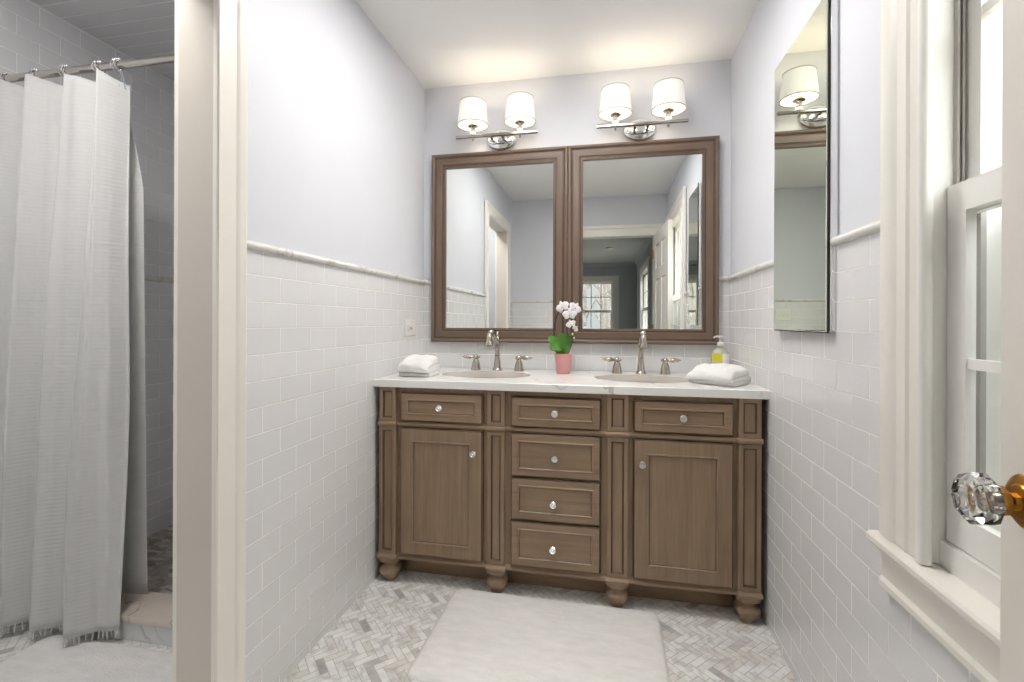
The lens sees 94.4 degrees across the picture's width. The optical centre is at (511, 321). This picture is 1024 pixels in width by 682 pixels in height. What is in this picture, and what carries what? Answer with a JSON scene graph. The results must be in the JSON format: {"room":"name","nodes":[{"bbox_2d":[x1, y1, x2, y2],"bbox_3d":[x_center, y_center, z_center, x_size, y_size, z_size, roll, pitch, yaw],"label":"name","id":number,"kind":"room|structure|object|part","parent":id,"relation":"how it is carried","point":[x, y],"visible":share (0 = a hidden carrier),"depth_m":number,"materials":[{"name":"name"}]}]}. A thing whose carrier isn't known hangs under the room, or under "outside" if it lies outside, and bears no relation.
{"room":"bathroom","nodes":[
{"label":"bathroom","id":0,"kind":"room"},
{"bbox_2d":[0,0,173,535],"bbox_3d":[-2.048,-0.064,1.649,0.100,2.461,2.725,0,0,11],"label":"wall","id":1,"kind":"structure","parent":0,"point":[32,36],"depth_m":2.42,"materials":[{"name":"white tile"}]},
{"bbox_2d":[1,54,174,82],"bbox_3d":[-1.383,-0.915,1.688,1.181,0.060,0.060,0,0,11],"label":"shower rod","id":2,"kind":"object","parent":1,"relation":"attached to","point":[169,58],"visible":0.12,"depth_m":1.70,"materials":[{"name":"silver metal"}]},
{"bbox_2d":[27,68,37,74],"bbox_3d":[-1.775,-0.890,1.767,0.037,0.098,0.042,0,0,11],"label":"curtain ring","id":3,"kind":"object","parent":2,"relation":"hanging from","point":[33,69],"visible":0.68,"depth_m":1.75,"materials":[{"name":"silver metal"}]},
{"bbox_2d":[58,64,68,76],"bbox_3d":[-1.637,-0.889,1.738,0.037,0.098,0.040,0,0,11],"label":"curtain ring","id":4,"kind":"object","parent":2,"relation":"hanging from","point":[65,65],"visible":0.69,"depth_m":1.73,"materials":[{"name":"silver metal"}]},
{"bbox_2d":[91,60,105,72],"bbox_3d":[-1.489,-0.889,1.709,0.037,0.098,0.040,0,0,11],"label":"curtain ring","id":5,"kind":"object","parent":2,"relation":"hanging from","point":[95,61],"visible":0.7,"depth_m":1.70,"materials":[{"name":"silver metal"}]},
{"bbox_2d":[110,57,125,89],"bbox_3d":[-1.408,-0.889,1.694,0.042,0.098,0.039,0,0,-37],"label":"curtain ring","id":6,"kind":"object","parent":2,"relation":"hanging from","point":[118,58],"visible":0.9,"depth_m":1.69,"materials":[{"name":"silver metal"}]},
{"bbox_2d":[145,276,173,282],"bbox_3d":[-1.853,-0.219,2.344,0.018,0.024,1.074,0,0,11],"label":"trim","id":7,"kind":"structure","parent":1,"relation":"attached to","point":[147,278],"depth_m":2.46,"materials":[{"name":"white stone"}]},
{"bbox_2d":[245,0,424,681],"bbox_3d":[-0.781,-0.084,1.397,0.105,2.411,2.725,0,0,11],"label":"wall","id":8,"kind":"structure","parent":0,"point":[336,116],"depth_m":1.67,"materials":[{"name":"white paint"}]},
{"bbox_2d":[172,0,247,681],"bbox_3d":[-0.893,0.049,0.834,0.149,2.145,1.017,0,0,11],"label":"door frame","id":9,"kind":"structure","parent":8,"relation":"attached to","point":[211,81],"depth_m":1.23,"materials":[{"name":"beige paint"}]},
{"bbox_3d":[-0.955,0.048,0.846,0.022,2.145,1.017,0,0,11],"label":"casing","id":10,"kind":"part","parent":9,"relation":"part of","materials":[{"name":"beige paint"}]},
{"bbox_3d":[-0.831,0.058,0.821,0.022,2.126,0.979,0,0,11],"label":"casing","id":11,"kind":"part","parent":9,"relation":"part of","materials":[{"name":"beige paint"}]},
{"bbox_2d":[247,240,425,284],"bbox_3d":[-0.609,-0.215,1.960,0.018,0.024,1.341,0,0,11],"label":"trim","id":12,"kind":"structure","parent":8,"relation":"attached to","point":[251,245],"depth_m":1.66,"materials":[{"name":"white tile"}]},
{"bbox_2d":[404,320,414,336],"bbox_3d":[-0.519,0.033,2.419,0.010,0.084,0.130,0,0,11],"label":"wall outlet","id":13,"kind":"object","parent":8,"relation":"attached to","point":[409,325],"visible":1,"depth_m":2.40,"materials":[{"name":"white plastic"}]},
{"bbox_2d":[31,0,758,88],"bbox_3d":[-0.562,-1.339,1.354,3.119,0.100,2.725,0,0,11],"label":"ceiling","id":14,"kind":"structure","parent":0,"point":[443,43],"depth_m":2.11,"materials":[{"name":"paint"}]},
{"bbox_2d":[0,524,796,681],"bbox_3d":[-0.545,1.132,1.363,3.038,0.080,2.676,0,0,11],"label":"floor","id":15,"kind":"structure","parent":0,"point":[378,638],"depth_m":1.71,"materials":[{"name":"tile"}]},
{"bbox_2d":[0,634,171,681],"bbox_3d":[-1.296,1.111,1.350,0.822,0.016,0.546,0,0,11],"label":"bath mat","id":16,"kind":"object","parent":15,"relation":"on","point":[45,660],"visible":0.73,"depth_m":1.53,"materials":[{"name":"white fabric"}]},
{"bbox_2d":[24,591,172,646],"bbox_3d":[-1.381,1.073,1.736,1.181,0.092,0.143,0,0,11],"label":"shower curb","id":17,"kind":"object","parent":15,"relation":"on","point":[145,618],"visible":0.15,"depth_m":1.67,"materials":[{"name":"stone"}]},
{"bbox_2d":[407,589,669,681],"bbox_3d":[0.112,1.116,1.657,0.821,0.016,0.519,0,0,11],"label":"bath mat","id":18,"kind":"object","parent":15,"relation":"on","point":[478,636],"visible":1,"depth_m":1.64,"materials":[{"name":"white fabric"}]},
{"bbox_2d":[377,377,763,622],"bbox_3d":[0.225,0.704,2.159,1.536,0.842,0.586,0,0,11],"label":"vanity cabinet","id":19,"kind":"object","parent":15,"relation":"on","point":[620,497],"visible":0.98,"depth_m":1.89,"materials":[{"name":"brown wood"}]},
{"bbox_3d":[-0.305,0.363,1.985,0.030,0.030,0.027,0,0,11],"label":"knob","id":20,"kind":"part","parent":19,"relation":"part of","materials":[{"name":"silver metal"}]},
{"bbox_3d":[-0.297,0.364,2.009,0.359,0.119,0.036,0,0,11],"label":"drawer","id":21,"kind":"part","parent":19,"relation":"part of","materials":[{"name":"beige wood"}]},
{"bbox_3d":[-0.298,0.725,2.009,0.359,0.537,0.036,0,0,11],"label":"door","id":22,"kind":"part","parent":19,"relation":"part of","materials":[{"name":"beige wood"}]},
{"bbox_3d":[-0.160,0.545,1.952,0.030,0.030,0.027,0,0,11],"label":"knob","id":23,"kind":"part","parent":19,"relation":"part of","materials":[{"name":"silver metal"}]},
{"bbox_3d":[0.163,0.910,1.891,0.030,0.030,0.027,0,0,11],"label":"knob","id":24,"kind":"part","parent":19,"relation":"part of","materials":[{"name":"silver metal"}]},
{"bbox_3d":[0.164,0.730,1.891,0.030,0.030,0.027,0,0,11],"label":"knob","id":25,"kind":"part","parent":19,"relation":"part of","materials":[{"name":"silver metal"}]},
{"bbox_3d":[0.170,0.547,1.890,0.030,0.030,0.027,0,0,11],"label":"knob","id":26,"kind":"part","parent":19,"relation":"part of","materials":[{"name":"silver metal"}]},
{"bbox_3d":[0.171,0.368,1.890,0.030,0.030,0.027,0,0,11],"label":"knob","id":27,"kind":"part","parent":19,"relation":"part of","materials":[{"name":"silver metal"}]},
{"bbox_3d":[0.174,0.904,1.915,0.358,0.178,0.036,0,0,11],"label":"drawer","id":28,"kind":"part","parent":19,"relation":"part of","materials":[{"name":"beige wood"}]},
{"bbox_3d":[0.174,0.721,1.915,0.358,0.166,0.036,0,0,11],"label":"drawer","id":29,"kind":"part","parent":19,"relation":"part of","materials":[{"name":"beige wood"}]},
{"bbox_3d":[0.175,0.543,1.915,0.358,0.170,0.036,0,0,11],"label":"drawer","id":30,"kind":"part","parent":19,"relation":"part of","materials":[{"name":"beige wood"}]},
{"bbox_3d":[0.175,0.368,1.915,0.358,0.118,0.036,0,0,11],"label":"drawer","id":31,"kind":"part","parent":19,"relation":"part of","materials":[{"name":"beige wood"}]},
{"bbox_3d":[0.174,1.012,1.905,1.533,0.022,0.028,0,0,11],"label":"moulding","id":32,"kind":"part","parent":19,"relation":"part of","materials":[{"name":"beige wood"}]},
{"bbox_3d":[0.176,0.442,1.904,1.533,0.022,0.029,0,0,11],"label":"bead moulding","id":33,"kind":"part","parent":19,"relation":"part of","materials":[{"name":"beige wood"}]},
{"bbox_2d":[373,367,769,398],"bbox_3d":[0.229,0.267,2.175,1.573,0.032,0.580,0,0,11],"label":"countertop","id":34,"kind":"structure","parent":19,"relation":"on","point":[528,380],"depth_m":1.98,"materials":[{"name":"white stone"}]},
{"bbox_2d":[397,354,439,376],"bbox_3d":[-0.426,0.200,2.179,0.154,0.095,0.168,0,0,14],"label":"hand towel","id":35,"kind":"object","parent":34,"relation":"on","point":[414,365],"visible":1,"depth_m":2.12,"materials":[{"name":"white fabric"}]},
{"bbox_2d":[462,330,532,370],"bbox_3d":[-0.074,0.145,2.421,0.270,0.210,0.270,0,0,-32],"label":"faucet","id":36,"kind":"object","parent":34,"relation":"on","point":[491,335],"visible":1,"depth_m":2.41,"materials":[{"name":"silver metal"}]},
{"bbox_3d":[-0.212,0.183,2.456,0.095,0.024,0.025,0,0,11],"label":"lever","id":37,"kind":"part","parent":36,"relation":"part of","materials":[{"name":"silver metal"}]},
{"bbox_3d":[-0.186,0.209,2.455,0.052,0.081,0.052,0,0,11],"label":"handle","id":38,"kind":"part","parent":36,"relation":"part of","materials":[{"name":"silver metal"}]},
{"bbox_3d":[-0.094,0.081,2.337,0.040,0.082,0.193,0,0,11],"label":"spout","id":39,"kind":"part","parent":36,"relation":"part of","materials":[{"name":"silver metal"}]},
{"bbox_3d":[0.035,0.210,2.411,0.052,0.081,0.052,0,0,11],"label":"handle","id":40,"kind":"part","parent":36,"relation":"part of","materials":[{"name":"silver metal"}]},
{"bbox_3d":[0.059,0.184,2.402,0.095,0.024,0.025,0,0,11],"label":"lever","id":41,"kind":"part","parent":36,"relation":"part of","materials":[{"name":"silver metal"}]},
{"bbox_2d":[548,301,580,373],"bbox_3d":[0.248,0.076,2.284,0.147,0.350,0.102,0,0,-29],"label":"potted orchid","id":42,"kind":"object","parent":34,"relation":"on","point":[562,345],"visible":1,"depth_m":2.27,"materials":[{"name":"pink ceramic"}]},
{"bbox_3d":[0.242,-0.070,2.282,0.066,0.058,0.013,0,0,29],"label":"flower","id":43,"kind":"part","parent":42,"relation":"part of","materials":[{"name":"white plant"}]},
{"bbox_3d":[0.248,0.202,2.292,0.089,0.097,0.089,0,0,11],"label":"pot","id":44,"kind":"part","parent":42,"relation":"part of","materials":[{"name":"pink ceramic"}]},
{"bbox_3d":[0.254,0.047,2.290,0.110,0.240,0.008,0,0,11],"label":"flower stem","id":45,"kind":"part","parent":42,"relation":"part of","materials":[{"name":"plant"}]},
{"bbox_3d":[0.275,-0.039,2.265,0.070,0.053,0.010,0,0,8],"label":"flower","id":46,"kind":"part","parent":42,"relation":"part of","materials":[{"name":"white plant"}]},
{"bbox_3d":[0.282,0.011,2.271,0.048,0.041,0.010,0,0,17],"label":"flower","id":47,"kind":"part","parent":42,"relation":"part of","materials":[{"name":"white plant"}]},
{"bbox_3d":[0.304,-0.064,2.275,0.060,0.055,0.015,0,0,-15],"label":"flower","id":48,"kind":"part","parent":42,"relation":"part of","materials":[{"name":"white plant"}]},
{"bbox_2d":[602,331,680,374],"bbox_3d":[0.626,0.147,2.281,0.270,0.210,0.270,0,0,-32],"label":"faucet","id":49,"kind":"object","parent":34,"relation":"on","point":[642,342],"visible":1,"depth_m":2.27,"materials":[{"name":"silver metal"}]},
{"bbox_3d":[0.487,0.185,2.317,0.095,0.024,0.025,0,0,11],"label":"lever","id":50,"kind":"part","parent":49,"relation":"part of","materials":[{"name":"silver metal"}]},
{"bbox_3d":[0.513,0.211,2.316,0.052,0.081,0.052,0,0,11],"label":"handle","id":51,"kind":"part","parent":49,"relation":"part of","materials":[{"name":"silver metal"}]},
{"bbox_3d":[0.605,0.083,2.198,0.040,0.082,0.193,0,0,11],"label":"spout","id":52,"kind":"part","parent":49,"relation":"part of","materials":[{"name":"silver metal"}]},
{"bbox_3d":[0.735,0.212,2.272,0.052,0.081,0.052,0,0,11],"label":"handle","id":53,"kind":"part","parent":49,"relation":"part of","materials":[{"name":"silver metal"}]},
{"bbox_3d":[0.759,0.186,2.263,0.095,0.024,0.025,0,0,11],"label":"lever","id":54,"kind":"part","parent":49,"relation":"part of","materials":[{"name":"silver metal"}]},
{"bbox_2d":[686,363,750,386],"bbox_3d":[0.845,0.212,1.937,0.189,0.081,0.192,0,0,-41],"label":"hand towel","id":55,"kind":"object","parent":34,"relation":"on","point":[722,374],"visible":1,"depth_m":1.89,"materials":[{"name":"white fabric"}]},
{"bbox_2d":[711,335,729,363],"bbox_3d":[0.986,0.159,2.243,0.082,0.188,0.051,0,0,11],"label":"soap dispenser","id":56,"kind":"object","parent":34,"relation":"on","point":[720,354],"visible":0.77,"depth_m":2.23,"materials":[{"name":"white plastic"}]},
{"bbox_2d":[711,346,728,363],"bbox_3d":[0.986,0.184,2.243,0.082,0.138,0.051,0,0,11],"label":"bottle","id":57,"kind":"object","parent":56,"relation":"attached to","point":[720,354],"depth_m":2.22,"materials":[{"name":"white plastic"}]},
{"bbox_3d":[0.501,0.549,1.820,0.030,0.030,0.027,0,0,11],"label":"knob","id":58,"kind":"part","parent":19,"relation":"part of","materials":[{"name":"silver metal"}]},
{"bbox_3d":[0.652,0.728,1.820,0.360,0.537,0.036,0,0,11],"label":"door","id":59,"kind":"part","parent":19,"relation":"part of","materials":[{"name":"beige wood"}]},
{"bbox_3d":[0.653,0.367,1.820,0.360,0.119,0.036,0,0,11],"label":"drawer","id":60,"kind":"part","parent":19,"relation":"part of","materials":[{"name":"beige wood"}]},
{"bbox_3d":[0.648,0.367,1.795,0.030,0.030,0.027,0,0,11],"label":"knob","id":61,"kind":"part","parent":19,"relation":"part of","materials":[{"name":"silver metal"}]},
{"bbox_2d":[424,59,730,372],"bbox_3d":[0.321,-0.080,2.516,1.830,2.411,0.111,0,0,11],"label":"wall","id":62,"kind":"structure","parent":0,"point":[566,107],"depth_m":2.46,"materials":[{"name":"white paint"}]},
{"bbox_2d":[456,91,537,150],"bbox_3d":[-0.075,-1.018,2.438,0.426,0.218,0.210,0,0,11],"label":"wall lamp","id":63,"kind":"object","parent":62,"relation":"attached to","point":[520,113],"visible":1,"depth_m":2.39,"materials":[{"name":"white fabric"}]},
{"bbox_2d":[468,120,477,134],"bbox_3d":[-0.201,-1.002,2.437,0.054,0.088,0.054,0,0,11],"label":"socket","id":64,"kind":"object","parent":63,"relation":"attached to","point":[472,125],"depth_m":2.43,"materials":[{"name":"silver metal"}]},
{"bbox_3d":[-0.201,-1.065,2.437,0.157,0.118,0.157,0,0,11],"label":"lampshade","id":65,"kind":"part","parent":63,"relation":"part of","materials":[{"name":"white fabric"}]},
{"bbox_2d":[515,116,524,130],"bbox_3d":[0.040,-1.001,2.389,0.054,0.088,0.054,0,0,11],"label":"socket","id":66,"kind":"object","parent":63,"relation":"attached to","point":[519,121],"depth_m":2.38,"materials":[{"name":"silver metal"}]},
{"bbox_3d":[0.041,-1.065,2.389,0.157,0.118,0.157,0,0,11],"label":"lampshade","id":67,"kind":"part","parent":63,"relation":"part of","materials":[{"name":"white fabric"}]},
{"bbox_2d":[431,146,567,342],"bbox_3d":[-0.074,-0.397,2.515,0.738,1.014,0.033,0,0,11],"label":"framed mirror","id":68,"kind":"object","parent":62,"relation":"attached to","point":[499,238],"visible":1,"depth_m":2.52,"materials":[{"name":"brown wood"}]},
{"bbox_2d":[446,163,552,327],"bbox_3d":[-0.072,-0.397,2.525,0.588,0.865,0.004,0,0,11],"label":"mirror glass","id":69,"kind":"object","parent":68,"relation":"attached to","point":[499,216],"depth_m":2.52,"materials":[{"name":"silver"}]},
{"bbox_2d":[425,276,727,284],"bbox_3d":[0.288,-0.212,2.461,1.575,0.024,0.018,0,0,11],"label":"trim","id":70,"kind":"structure","parent":62,"relation":"attached to","point":[721,278],"depth_m":2.31,"materials":[{"name":"white tile"}]},
{"bbox_2d":[597,77,688,140],"bbox_3d":[0.627,-1.015,2.298,0.426,0.218,0.210,0,0,11],"label":"wall lamp","id":71,"kind":"object","parent":62,"relation":"attached to","point":[668,101],"visible":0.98,"depth_m":2.25,"materials":[{"name":"white fabric"}]},
{"bbox_2d":[610,108,620,123],"bbox_3d":[0.501,-1.000,2.297,0.054,0.088,0.054,0,0,11],"label":"socket","id":72,"kind":"object","parent":71,"relation":"attached to","point":[615,114],"depth_m":2.29,"materials":[{"name":"silver metal"}]},
{"bbox_3d":[0.501,-1.063,2.297,0.157,0.118,0.157,0,0,11],"label":"lampshade","id":73,"kind":"part","parent":71,"relation":"part of","materials":[{"name":"white fabric"}]},
{"bbox_2d":[663,103,673,119],"bbox_3d":[0.743,-0.999,2.249,0.054,0.088,0.054,0,0,11],"label":"socket","id":74,"kind":"object","parent":71,"relation":"attached to","point":[668,110],"depth_m":2.24,"materials":[{"name":"silver metal"}]},
{"bbox_3d":[0.743,-1.062,2.249,0.157,0.118,0.157,0,0,11],"label":"lampshade","id":75,"kind":"part","parent":71,"relation":"part of","materials":[{"name":"white fabric"}]},
{"bbox_2d":[567,135,719,344],"bbox_3d":[0.646,-0.394,2.372,0.730,1.014,0.033,0,0,11],"label":"framed mirror","id":76,"kind":"object","parent":62,"relation":"attached to","point":[643,216],"visible":1,"depth_m":2.37,"materials":[{"name":"brown wood"}]},
{"bbox_2d":[583,153,701,328],"bbox_3d":[0.648,-0.394,2.381,0.581,0.865,0.004,0,0,11],"label":"mirror glass","id":77,"kind":"object","parent":76,"relation":"attached to","point":[642,212],"depth_m":2.38,"materials":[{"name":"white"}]},
{"bbox_2d":[729,0,979,681],"bbox_3d":[0.889,-0.078,1.065,0.150,2.411,2.725,0,0,11],"label":"wall","id":78,"kind":"structure","parent":0,"point":[824,605],"depth_m":1.28,"materials":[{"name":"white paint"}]},
{"bbox_2d":[727,220,879,280],"bbox_3d":[0.927,-0.209,1.661,0.018,0.024,1.329,0,0,11],"label":"trim","id":79,"kind":"structure","parent":78,"relation":"attached to","point":[874,227],"depth_m":1.18,"materials":[{"name":"white tile"}]},
{"bbox_2d":[774,0,838,332],"bbox_3d":[0.880,-0.420,1.440,0.026,0.902,0.404,0,0,11],"label":"medicine cabinet","id":80,"kind":"object","parent":78,"relation":"attached to","point":[806,121],"visible":1,"depth_m":1.37,"materials":[{"name":"silver metal"}]},
{"bbox_2d":[866,0,1001,681],"bbox_3d":[0.750,-0.229,0.453,0.186,1.598,1.134,0,0,11],"label":"window","id":81,"kind":"structure","parent":78,"relation":"in","point":[941,119],"depth_m":0.87,"materials":[{"name":"beige paint"}]},
{"bbox_3d":[0.684,-0.290,0.466,0.021,1.476,1.110,0,0,11],"label":"casing","id":82,"kind":"part","parent":81,"relation":"part of","materials":[{"name":"beige paint"}]},
{"bbox_3d":[0.774,0.440,0.447,0.132,0.072,0.860,0,0,11],"label":"sill","id":83,"kind":"part","parent":81,"relation":"part of","materials":[{"name":"white paint"}]},
{"bbox_3d":[0.727,0.077,0.457,0.016,0.650,0.848,0,0,11],"label":"sash","id":84,"kind":"part","parent":81,"relation":"part of","materials":[{"name":"white paint"}]},
{"bbox_3d":[0.757,-0.547,0.452,0.018,0.703,0.848,0,0,11],"label":"sash","id":85,"kind":"part","parent":81,"relation":"part of","materials":[{"name":"white paint"}]},
{"bbox_3d":[-0.190,-0.082,-0.056,1.830,2.411,0.105,0,0,11],"label":"wall","id":86,"kind":"structure","parent":0,"visible":0},
{"bbox_3d":[0.058,0.070,-0.106,1.005,2.110,0.149,0,0,11],"label":"entry doorway","id":87,"kind":"structure","parent":86,"relation":"in","visible":0},
{"bbox_2d":[950,0,1023,681],"bbox_3d":[0.529,0.125,0.248,0.102,1.979,0.783,0,0,14],"label":"door","id":88,"kind":"structure","parent":87,"relation":"attached to","point":[976,496],"depth_m":0.60,"materials":[{"name":"beige paint"}]},
{"bbox_3d":[0.581,0.221,0.591,0.032,0.066,0.066,0,0,14],"label":"glass knob","id":89,"kind":"part","parent":88,"relation":"part of","materials":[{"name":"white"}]},
{"bbox_3d":[-1.916,-0.890,1.799,0.037,0.098,0.050,0,0,11],"label":"curtain ring","id":90,"kind":"object","parent":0,"visible":0},
{"bbox_2d":[0,68,130,647],"bbox_3d":[-1.678,0.107,1.702,0.645,1.986,0.164,0,0,9],"label":"shower curtain","id":91,"kind":"object","parent":90,"relation":"hanging from","point":[65,149],"visible":1,"depth_m":1.68,"materials":[{"name":"white fabric"}]},
{"bbox_2d":[121,120,147,593],"bbox_3d":[-1.647,0.074,1.816,0.562,1.896,0.044,0,0,11],"label":"liner","id":92,"kind":"object","parent":90,"relation":"hanging from","point":[134,573],"visible":0.09,"depth_m":1.77,"materials":[{"name":"white fabric"}]}
]}

